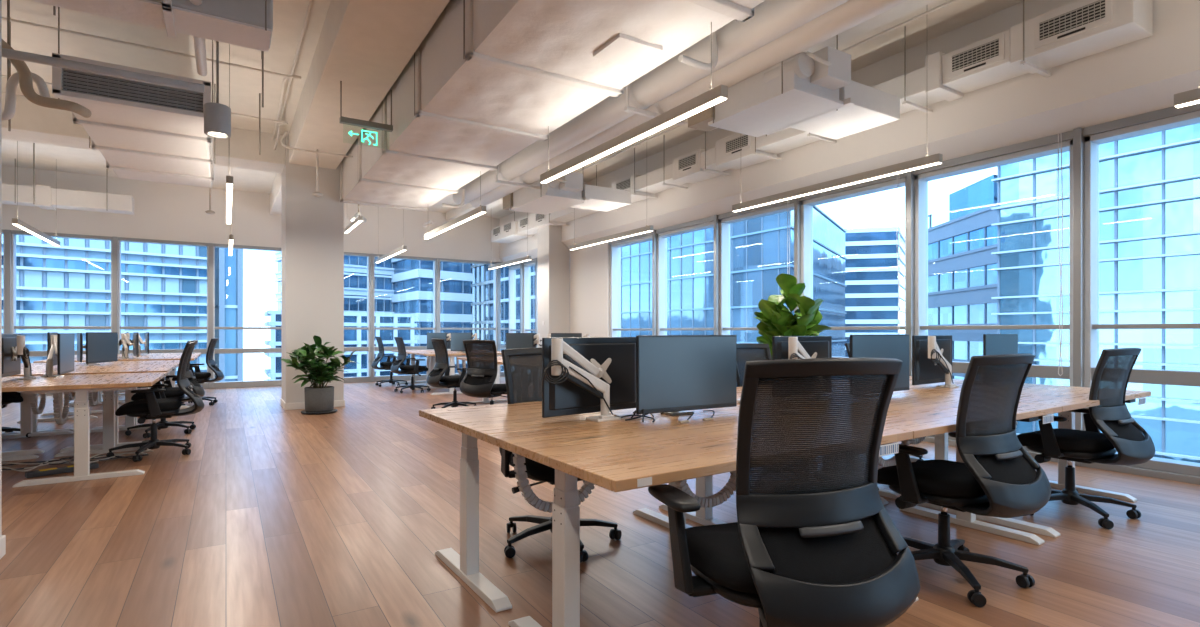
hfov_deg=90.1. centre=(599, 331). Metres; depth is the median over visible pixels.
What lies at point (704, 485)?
desk
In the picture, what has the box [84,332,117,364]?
monitor
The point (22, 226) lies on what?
diffuser
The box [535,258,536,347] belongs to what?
trim
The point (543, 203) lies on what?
drip tray
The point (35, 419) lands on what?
desk
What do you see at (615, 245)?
window
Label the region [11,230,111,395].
window
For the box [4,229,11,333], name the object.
trim
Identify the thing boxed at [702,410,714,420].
cable
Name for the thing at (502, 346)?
window
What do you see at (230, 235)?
pendant lamp
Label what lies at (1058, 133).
blind cord
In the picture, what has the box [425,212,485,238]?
diffuser
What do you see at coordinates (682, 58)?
conduit
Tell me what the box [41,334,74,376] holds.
monitor
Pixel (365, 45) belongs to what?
ceiling beam
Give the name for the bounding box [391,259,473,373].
block
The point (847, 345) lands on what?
office chair
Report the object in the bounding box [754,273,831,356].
fiddle leaf fig
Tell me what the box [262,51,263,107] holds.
rod
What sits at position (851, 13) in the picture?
insulated pipe
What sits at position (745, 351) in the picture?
office chair
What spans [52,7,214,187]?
air conditioning unit
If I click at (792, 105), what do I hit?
drip tray
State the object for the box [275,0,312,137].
conduit
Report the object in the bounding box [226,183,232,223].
diffuser
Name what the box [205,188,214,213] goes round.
sprinkler
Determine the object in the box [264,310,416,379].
block
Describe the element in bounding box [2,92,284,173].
ceiling beam
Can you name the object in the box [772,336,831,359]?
monitor
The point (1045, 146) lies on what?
window
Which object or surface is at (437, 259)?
trim
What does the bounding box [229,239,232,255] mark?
diffuser
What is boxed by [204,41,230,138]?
pendant lamp
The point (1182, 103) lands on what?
diffuser
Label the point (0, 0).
wall column
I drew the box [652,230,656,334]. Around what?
trim
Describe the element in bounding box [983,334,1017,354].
monitor
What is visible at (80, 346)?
monitor
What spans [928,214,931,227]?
frame
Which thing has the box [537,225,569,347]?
wall column
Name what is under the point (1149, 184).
glass tower
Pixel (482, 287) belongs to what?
tower
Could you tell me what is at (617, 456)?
desk
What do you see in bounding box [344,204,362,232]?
pendant lamp
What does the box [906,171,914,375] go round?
trim
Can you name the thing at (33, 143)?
rod
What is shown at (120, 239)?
window
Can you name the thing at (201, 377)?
office chair
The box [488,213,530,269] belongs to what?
pendant lamp
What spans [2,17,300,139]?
conduit
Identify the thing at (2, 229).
window
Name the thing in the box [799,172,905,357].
window
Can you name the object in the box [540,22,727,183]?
pendant lamp
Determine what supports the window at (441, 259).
in the wall at (162, 211)
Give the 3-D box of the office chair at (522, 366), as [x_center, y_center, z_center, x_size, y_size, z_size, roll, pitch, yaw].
[-0.238,0.616,3.275,0.682,1.047,0.744,0,0,-26]
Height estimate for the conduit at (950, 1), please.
0.028 m
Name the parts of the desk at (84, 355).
leg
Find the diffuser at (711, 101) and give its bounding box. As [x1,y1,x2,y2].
[541,97,726,183]
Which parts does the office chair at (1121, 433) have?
tension knob, arm post, seat, arm post, frame, panel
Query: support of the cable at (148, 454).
on the floor
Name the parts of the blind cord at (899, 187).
cord, cord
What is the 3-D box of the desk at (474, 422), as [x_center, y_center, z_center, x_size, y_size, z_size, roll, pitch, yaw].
[-0.078,0.770,3.118,1.466,0.740,0.881,0,0,-33]
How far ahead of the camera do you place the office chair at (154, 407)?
5.52 m
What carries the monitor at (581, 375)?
on the desk at (474, 422)
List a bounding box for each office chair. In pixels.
[2,392,29,437]
[106,342,203,461]
[125,340,204,437]
[172,338,223,405]
[371,336,407,386]
[391,337,430,392]
[426,338,476,408]
[460,340,506,404]
[499,348,621,562]
[648,358,919,626]
[730,343,771,473]
[845,342,923,461]
[877,354,1050,606]
[1017,348,1154,528]
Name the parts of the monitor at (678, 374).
arm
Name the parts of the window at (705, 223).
frame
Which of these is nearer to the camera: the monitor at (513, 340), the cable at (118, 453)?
the cable at (118, 453)
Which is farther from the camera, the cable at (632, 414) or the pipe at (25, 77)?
the pipe at (25, 77)
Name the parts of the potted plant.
pot, stem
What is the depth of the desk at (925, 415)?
3.21 m
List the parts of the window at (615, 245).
frame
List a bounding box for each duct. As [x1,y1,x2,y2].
[2,159,133,214]
[31,0,272,58]
[340,0,764,211]
[491,0,1152,243]
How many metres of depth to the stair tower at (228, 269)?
62.85 m
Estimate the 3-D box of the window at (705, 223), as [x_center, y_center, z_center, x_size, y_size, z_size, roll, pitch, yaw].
[1.409,-0.295,9.563,0.220,2.870,1.510,0,0,-32]
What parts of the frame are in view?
post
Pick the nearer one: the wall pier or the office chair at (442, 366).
the office chair at (442, 366)
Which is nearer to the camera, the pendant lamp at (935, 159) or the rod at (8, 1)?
the rod at (8, 1)
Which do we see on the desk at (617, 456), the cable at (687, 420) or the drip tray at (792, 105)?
the cable at (687, 420)
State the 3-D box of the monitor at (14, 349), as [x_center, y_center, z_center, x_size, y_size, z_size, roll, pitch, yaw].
[-4.877,0.207,5.050,0.186,0.385,0.658,0,0,-32]
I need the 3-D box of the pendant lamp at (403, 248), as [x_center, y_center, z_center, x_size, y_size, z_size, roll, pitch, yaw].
[-4.084,-2.182,11.639,0.060,1.456,2.330,0,0,-32]
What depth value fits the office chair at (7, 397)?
6.34 m
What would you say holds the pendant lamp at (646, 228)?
hanging from the ceiling
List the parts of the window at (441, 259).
frame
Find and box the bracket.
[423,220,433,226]
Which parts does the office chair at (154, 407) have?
tension knob, seat, arm post, arm post, frame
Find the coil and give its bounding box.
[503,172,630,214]
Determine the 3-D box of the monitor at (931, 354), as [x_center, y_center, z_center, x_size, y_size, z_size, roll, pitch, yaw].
[2.485,0.212,4.356,0.664,0.375,0.177,0,0,-36]
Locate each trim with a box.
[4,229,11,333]
[112,237,117,331]
[208,243,212,388]
[370,254,373,381]
[436,258,439,332]
[497,262,500,375]
[520,262,522,332]
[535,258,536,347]
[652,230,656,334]
[714,215,718,334]
[794,197,800,312]
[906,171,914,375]
[1073,128,1083,466]
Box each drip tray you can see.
[509,193,583,214]
[708,85,843,136]
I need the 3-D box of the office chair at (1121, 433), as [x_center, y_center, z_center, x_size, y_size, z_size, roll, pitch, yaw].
[2.986,0.616,3.770,0.682,1.047,0.744,0,0,-30]
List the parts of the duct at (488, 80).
hanger rod, hanger rod, access panel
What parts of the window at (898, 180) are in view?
frame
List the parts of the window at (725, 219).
frame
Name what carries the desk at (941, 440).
on the floor
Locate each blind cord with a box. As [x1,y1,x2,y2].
[787,200,789,310]
[897,187,899,333]
[1058,133,1062,375]
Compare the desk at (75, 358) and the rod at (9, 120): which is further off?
the desk at (75, 358)
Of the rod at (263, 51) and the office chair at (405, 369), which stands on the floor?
the office chair at (405, 369)
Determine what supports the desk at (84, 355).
on the floor
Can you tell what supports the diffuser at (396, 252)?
attached to the pendant lamp at (403, 248)
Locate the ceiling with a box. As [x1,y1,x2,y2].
[2,0,1024,218]
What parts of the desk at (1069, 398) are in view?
leg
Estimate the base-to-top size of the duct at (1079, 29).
0.740 m
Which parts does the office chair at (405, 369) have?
frame, seat, arm post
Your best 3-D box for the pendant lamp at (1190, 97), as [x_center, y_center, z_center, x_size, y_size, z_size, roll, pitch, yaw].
[4.396,-2.182,2.816,0.060,1.456,2.520,0,0,-32]
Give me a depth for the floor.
3.32 m
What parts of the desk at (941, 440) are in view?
cable chain, leg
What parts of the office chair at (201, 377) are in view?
seat, frame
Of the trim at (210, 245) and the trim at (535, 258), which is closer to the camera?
the trim at (210, 245)
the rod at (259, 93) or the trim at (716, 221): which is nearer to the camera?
the rod at (259, 93)
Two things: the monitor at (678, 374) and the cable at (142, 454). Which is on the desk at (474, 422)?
the monitor at (678, 374)
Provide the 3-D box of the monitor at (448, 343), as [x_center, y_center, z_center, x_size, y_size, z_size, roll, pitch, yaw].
[-3.575,0.207,13.375,0.186,0.385,0.658,0,0,-42]
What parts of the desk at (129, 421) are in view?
cable chain, leg, leg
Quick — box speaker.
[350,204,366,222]
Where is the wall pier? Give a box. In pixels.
[570,242,620,336]
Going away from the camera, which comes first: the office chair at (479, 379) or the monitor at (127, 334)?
the office chair at (479, 379)
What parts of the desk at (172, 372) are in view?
leg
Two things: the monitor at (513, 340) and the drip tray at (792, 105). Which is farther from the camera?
the monitor at (513, 340)
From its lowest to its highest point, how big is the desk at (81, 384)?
0.740 m
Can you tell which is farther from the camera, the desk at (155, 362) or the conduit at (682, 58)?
the desk at (155, 362)
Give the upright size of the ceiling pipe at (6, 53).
0.064 m
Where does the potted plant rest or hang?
on the floor
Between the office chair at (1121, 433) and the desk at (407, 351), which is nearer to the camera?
the office chair at (1121, 433)
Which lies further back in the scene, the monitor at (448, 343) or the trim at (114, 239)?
the monitor at (448, 343)
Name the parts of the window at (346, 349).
frame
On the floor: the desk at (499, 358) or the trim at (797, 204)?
the desk at (499, 358)
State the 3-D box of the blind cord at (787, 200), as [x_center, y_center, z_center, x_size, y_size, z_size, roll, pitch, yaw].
[2.418,-0.668,7.683,0.007,2.103,0.039,0,0,-32]
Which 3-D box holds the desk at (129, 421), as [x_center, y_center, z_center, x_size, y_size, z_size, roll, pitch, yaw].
[-5.108,0.758,6.401,0.881,0.740,1.466,0,0,-32]
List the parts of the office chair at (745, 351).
frame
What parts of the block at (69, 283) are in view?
pane, pane, pane, pane, pane, pane, pane, pane, pane, pane, pane, pane, pane, pane, pane, pane, pane, pane, pane, pane, pane, pane, pane, pane, pane, pane, pane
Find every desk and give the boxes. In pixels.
[2,362,97,434]
[2,366,80,455]
[2,372,166,487]
[2,375,42,460]
[33,356,130,415]
[53,364,176,451]
[69,353,142,402]
[88,360,179,428]
[118,355,197,407]
[139,353,200,386]
[391,350,435,386]
[409,351,465,394]
[419,401,738,612]
[454,351,501,383]
[457,356,506,403]
[487,409,912,626]
[659,387,901,525]
[878,376,963,498]
[878,393,1061,601]
[904,383,1150,537]
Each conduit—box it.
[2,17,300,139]
[2,75,287,149]
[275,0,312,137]
[281,131,352,157]
[442,189,464,207]
[575,0,957,172]
[678,31,717,69]
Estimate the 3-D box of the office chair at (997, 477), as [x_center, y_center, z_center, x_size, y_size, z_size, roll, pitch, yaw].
[1.628,0.616,2.792,0.682,1.047,0.744,0,0,-29]
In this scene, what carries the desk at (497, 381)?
on the floor
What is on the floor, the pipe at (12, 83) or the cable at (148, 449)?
the cable at (148, 449)
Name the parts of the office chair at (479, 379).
panel, seat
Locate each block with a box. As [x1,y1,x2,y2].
[2,234,206,382]
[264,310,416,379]
[274,251,393,312]
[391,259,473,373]
[845,227,904,356]
[928,174,996,379]
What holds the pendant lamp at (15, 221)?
hanging from the ceiling
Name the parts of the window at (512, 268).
frame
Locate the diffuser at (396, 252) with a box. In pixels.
[376,250,405,262]
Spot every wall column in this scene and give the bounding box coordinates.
[0,0,1,536]
[281,133,343,402]
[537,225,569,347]
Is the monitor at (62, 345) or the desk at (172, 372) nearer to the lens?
the monitor at (62, 345)
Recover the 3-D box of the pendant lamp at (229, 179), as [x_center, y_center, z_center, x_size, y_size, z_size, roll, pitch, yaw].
[-4.323,-2.182,6.980,0.060,1.456,2.580,0,0,-32]
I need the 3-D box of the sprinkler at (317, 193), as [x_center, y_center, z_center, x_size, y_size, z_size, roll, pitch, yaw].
[-3.823,-2.160,8.105,0.130,0.640,0.130,0,0,-32]
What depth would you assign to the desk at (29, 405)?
6.41 m
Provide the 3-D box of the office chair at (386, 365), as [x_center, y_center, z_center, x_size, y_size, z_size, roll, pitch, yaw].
[-4.457,0.616,12.720,0.744,1.047,0.682,0,0,-30]
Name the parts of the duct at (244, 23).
hanger rod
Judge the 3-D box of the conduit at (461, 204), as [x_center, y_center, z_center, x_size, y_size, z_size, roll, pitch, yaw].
[-2.296,-2.106,9.412,0.376,0.316,0.052,0,0,-32]
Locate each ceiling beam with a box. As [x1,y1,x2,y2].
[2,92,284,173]
[270,0,449,215]
[446,0,935,220]
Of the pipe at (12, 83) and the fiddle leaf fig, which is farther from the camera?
the fiddle leaf fig
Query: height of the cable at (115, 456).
0.025 m
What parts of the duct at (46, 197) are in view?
hanger rod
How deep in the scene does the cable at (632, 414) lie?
2.78 m
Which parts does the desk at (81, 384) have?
cable chain, under frame, leg, leg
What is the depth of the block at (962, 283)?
61.46 m
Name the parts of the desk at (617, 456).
leg, cable chain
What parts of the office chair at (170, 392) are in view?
seat, arm post, arm post, frame, panel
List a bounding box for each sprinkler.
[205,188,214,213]
[312,149,322,195]
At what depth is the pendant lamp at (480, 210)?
8.02 m
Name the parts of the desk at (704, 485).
leg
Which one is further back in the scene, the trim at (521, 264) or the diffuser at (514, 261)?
the trim at (521, 264)
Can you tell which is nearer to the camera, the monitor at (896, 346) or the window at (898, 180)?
the monitor at (896, 346)
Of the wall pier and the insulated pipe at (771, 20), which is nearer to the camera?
the insulated pipe at (771, 20)
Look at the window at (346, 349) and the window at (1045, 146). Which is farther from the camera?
the window at (346, 349)
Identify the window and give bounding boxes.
[2,229,3,333]
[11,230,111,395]
[118,237,207,391]
[213,243,280,387]
[344,252,369,382]
[374,254,435,381]
[440,258,496,375]
[501,262,508,375]
[507,263,519,332]
[522,259,534,332]
[608,232,651,336]
[656,216,713,334]
[718,199,793,334]
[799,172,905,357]
[913,130,1072,462]
[1082,103,1199,484]
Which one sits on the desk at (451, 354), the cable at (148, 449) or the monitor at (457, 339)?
the monitor at (457, 339)
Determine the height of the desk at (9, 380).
0.740 m
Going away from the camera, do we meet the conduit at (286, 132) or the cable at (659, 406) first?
the cable at (659, 406)
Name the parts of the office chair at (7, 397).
seat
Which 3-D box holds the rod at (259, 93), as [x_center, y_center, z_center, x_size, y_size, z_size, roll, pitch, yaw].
[-4.152,-2.535,7.311,0.016,0.750,0.018,0,0,-32]
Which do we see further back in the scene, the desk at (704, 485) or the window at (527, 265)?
the window at (527, 265)
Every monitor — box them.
[2,334,36,379]
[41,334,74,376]
[47,332,57,365]
[77,333,96,363]
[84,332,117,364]
[118,333,131,357]
[119,332,138,358]
[139,332,148,354]
[427,333,450,348]
[447,333,450,348]
[451,333,479,352]
[506,333,541,348]
[542,337,635,421]
[551,333,588,337]
[636,335,736,415]
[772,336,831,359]
[850,334,909,390]
[912,335,958,387]
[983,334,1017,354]
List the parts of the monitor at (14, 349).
mounting plate, arm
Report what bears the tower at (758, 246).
on the ground
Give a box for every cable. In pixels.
[2,449,150,463]
[2,450,153,471]
[2,454,148,469]
[2,456,139,465]
[14,454,147,464]
[16,453,146,468]
[621,414,654,421]
[625,406,659,420]
[678,412,693,422]
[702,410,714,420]
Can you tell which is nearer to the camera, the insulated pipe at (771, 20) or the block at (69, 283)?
the insulated pipe at (771, 20)
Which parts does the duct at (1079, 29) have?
outlet frame, outlet frame, outlet frame, outlet frame, outlet frame, hanger rod, outlet frame, hanger rod, outlet frame, hanger rod, outlet frame, hanger rod, outlet frame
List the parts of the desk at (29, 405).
leg, cable chain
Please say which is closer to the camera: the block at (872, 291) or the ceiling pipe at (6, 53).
the ceiling pipe at (6, 53)
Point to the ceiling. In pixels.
(288, 15)
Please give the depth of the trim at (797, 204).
7.59 m
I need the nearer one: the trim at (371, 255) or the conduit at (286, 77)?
the conduit at (286, 77)
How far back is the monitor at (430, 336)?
12.85 m
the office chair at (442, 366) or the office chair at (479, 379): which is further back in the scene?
the office chair at (442, 366)
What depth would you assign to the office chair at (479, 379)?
7.17 m
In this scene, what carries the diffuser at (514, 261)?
attached to the pendant lamp at (527, 258)
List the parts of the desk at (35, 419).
leg, leg, cable chain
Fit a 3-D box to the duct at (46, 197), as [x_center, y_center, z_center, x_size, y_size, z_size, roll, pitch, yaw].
[-9.791,-2.535,10.300,2.800,0.750,0.416,0,0,-32]
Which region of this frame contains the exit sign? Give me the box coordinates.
[339,81,392,145]
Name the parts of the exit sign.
hanger chain, hanger chain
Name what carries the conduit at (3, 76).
attached to the ceiling
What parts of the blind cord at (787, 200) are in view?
cord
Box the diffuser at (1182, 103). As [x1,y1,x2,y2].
[1175,100,1199,107]
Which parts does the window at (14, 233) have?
frame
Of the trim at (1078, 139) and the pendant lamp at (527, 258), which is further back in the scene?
the pendant lamp at (527, 258)
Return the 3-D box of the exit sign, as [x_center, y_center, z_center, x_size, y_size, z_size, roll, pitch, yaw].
[-2.345,-2.175,6.022,0.500,0.610,0.060,0,0,-32]
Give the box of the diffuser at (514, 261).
[489,260,528,269]
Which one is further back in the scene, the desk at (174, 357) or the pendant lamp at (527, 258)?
the pendant lamp at (527, 258)
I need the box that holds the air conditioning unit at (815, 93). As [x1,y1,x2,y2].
[688,35,899,138]
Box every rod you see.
[7,0,9,79]
[8,22,10,130]
[33,143,34,203]
[259,93,260,154]
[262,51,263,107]
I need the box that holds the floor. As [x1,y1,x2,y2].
[0,376,1199,626]
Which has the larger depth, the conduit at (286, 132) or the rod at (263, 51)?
the conduit at (286, 132)
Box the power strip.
[25,462,98,477]
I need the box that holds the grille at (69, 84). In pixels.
[52,53,210,120]
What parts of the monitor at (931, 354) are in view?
arm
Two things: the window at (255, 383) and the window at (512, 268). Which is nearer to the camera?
the window at (255, 383)
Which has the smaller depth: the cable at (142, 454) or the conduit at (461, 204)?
the cable at (142, 454)
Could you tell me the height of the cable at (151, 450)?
0.027 m
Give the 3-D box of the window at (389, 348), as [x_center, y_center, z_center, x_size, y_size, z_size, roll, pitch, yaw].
[-4.622,-0.325,14.191,1.530,2.930,0.210,0,0,-32]
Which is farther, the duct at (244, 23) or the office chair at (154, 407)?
the office chair at (154, 407)
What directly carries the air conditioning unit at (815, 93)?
hanging from the ceiling
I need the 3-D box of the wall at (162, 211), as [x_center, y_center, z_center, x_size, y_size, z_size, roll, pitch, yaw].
[-6.794,-2.350,12.911,10.750,1.120,0.300,0,0,-32]
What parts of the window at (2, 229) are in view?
frame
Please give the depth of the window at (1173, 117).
4.92 m
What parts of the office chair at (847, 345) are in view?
frame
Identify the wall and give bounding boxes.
[2,165,502,261]
[499,0,1199,261]
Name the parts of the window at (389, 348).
frame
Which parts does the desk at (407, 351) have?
leg, leg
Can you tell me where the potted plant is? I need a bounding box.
[281,335,356,414]
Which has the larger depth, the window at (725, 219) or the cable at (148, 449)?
the window at (725, 219)
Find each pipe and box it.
[2,39,91,117]
[2,48,204,92]
[2,72,50,120]
[189,0,207,75]
[453,0,848,204]
[470,0,907,207]
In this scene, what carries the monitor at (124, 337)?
on the desk at (174, 357)
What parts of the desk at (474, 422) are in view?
leg, cable chain, leg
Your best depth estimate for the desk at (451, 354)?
11.14 m
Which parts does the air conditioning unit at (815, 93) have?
casing, hanger rod, hanger rod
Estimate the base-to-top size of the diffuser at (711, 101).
0.006 m
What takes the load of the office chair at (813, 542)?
on the floor
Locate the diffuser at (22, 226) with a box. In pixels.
[13,224,58,245]
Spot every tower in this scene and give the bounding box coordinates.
[215,247,242,381]
[471,264,534,370]
[621,206,846,356]
[991,123,1199,462]
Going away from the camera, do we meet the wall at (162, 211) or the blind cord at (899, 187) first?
the blind cord at (899, 187)
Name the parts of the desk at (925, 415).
cable chain, leg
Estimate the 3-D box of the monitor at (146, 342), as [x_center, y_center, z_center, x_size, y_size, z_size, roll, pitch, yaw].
[-7.722,0.198,10.077,0.186,0.385,0.658,0,0,-40]
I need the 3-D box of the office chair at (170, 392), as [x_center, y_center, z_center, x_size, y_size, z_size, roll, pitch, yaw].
[-4.900,0.616,6.760,0.744,1.047,0.682,0,0,-28]
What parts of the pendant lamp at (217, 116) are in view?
suspension rod, lamp shade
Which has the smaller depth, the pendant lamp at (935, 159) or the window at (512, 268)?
the pendant lamp at (935, 159)
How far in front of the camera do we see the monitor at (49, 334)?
6.12 m
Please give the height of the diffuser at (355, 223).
0.006 m
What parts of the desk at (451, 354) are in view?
leg, leg, cable chain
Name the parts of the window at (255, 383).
frame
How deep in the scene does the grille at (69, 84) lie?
5.28 m
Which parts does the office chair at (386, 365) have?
frame, seat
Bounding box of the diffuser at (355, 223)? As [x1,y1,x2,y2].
[345,220,361,232]
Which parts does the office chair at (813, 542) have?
arm post, tension knob, seat, panel, frame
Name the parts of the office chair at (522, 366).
arm post, frame, height lever, seat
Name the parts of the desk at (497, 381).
leg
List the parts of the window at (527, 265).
frame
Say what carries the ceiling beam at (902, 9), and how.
attached to the ceiling
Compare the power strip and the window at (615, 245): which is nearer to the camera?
the power strip
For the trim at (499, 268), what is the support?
attached to the wall at (1144, 75)
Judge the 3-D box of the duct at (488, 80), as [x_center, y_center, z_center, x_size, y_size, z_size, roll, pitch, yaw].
[-0.075,-2.428,4.142,1.330,0.965,12.606,0,0,-32]
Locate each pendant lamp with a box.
[12,141,59,245]
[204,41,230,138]
[226,44,232,223]
[228,234,232,255]
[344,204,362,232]
[376,245,406,262]
[424,171,485,238]
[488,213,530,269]
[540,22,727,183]
[570,225,652,249]
[732,153,942,211]
[1174,85,1199,107]
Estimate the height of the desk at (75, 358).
0.740 m
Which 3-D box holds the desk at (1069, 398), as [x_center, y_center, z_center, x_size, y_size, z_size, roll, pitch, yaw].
[2.862,0.770,4.002,1.466,0.740,0.881,0,0,-33]
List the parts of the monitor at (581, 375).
mounting plate, arm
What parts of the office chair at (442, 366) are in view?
panel, frame, seat, arm post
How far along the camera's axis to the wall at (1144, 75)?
5.76 m
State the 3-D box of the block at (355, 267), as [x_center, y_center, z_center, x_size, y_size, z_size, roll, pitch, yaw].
[-46.836,-3.940,107.550,19.616,58.160,29.324,0,0,-32]
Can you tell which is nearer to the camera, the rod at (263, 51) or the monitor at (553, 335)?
the rod at (263, 51)
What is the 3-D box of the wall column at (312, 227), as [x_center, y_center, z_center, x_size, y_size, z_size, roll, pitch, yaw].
[-4.466,-0.885,9.296,0.790,4.050,0.800,0,0,-32]
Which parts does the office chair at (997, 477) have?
tension knob, arm post, seat, frame, panel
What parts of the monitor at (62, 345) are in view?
arm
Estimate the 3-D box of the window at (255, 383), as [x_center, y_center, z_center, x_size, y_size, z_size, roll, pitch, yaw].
[-7.243,-0.325,12.554,1.530,2.930,0.210,0,0,-32]

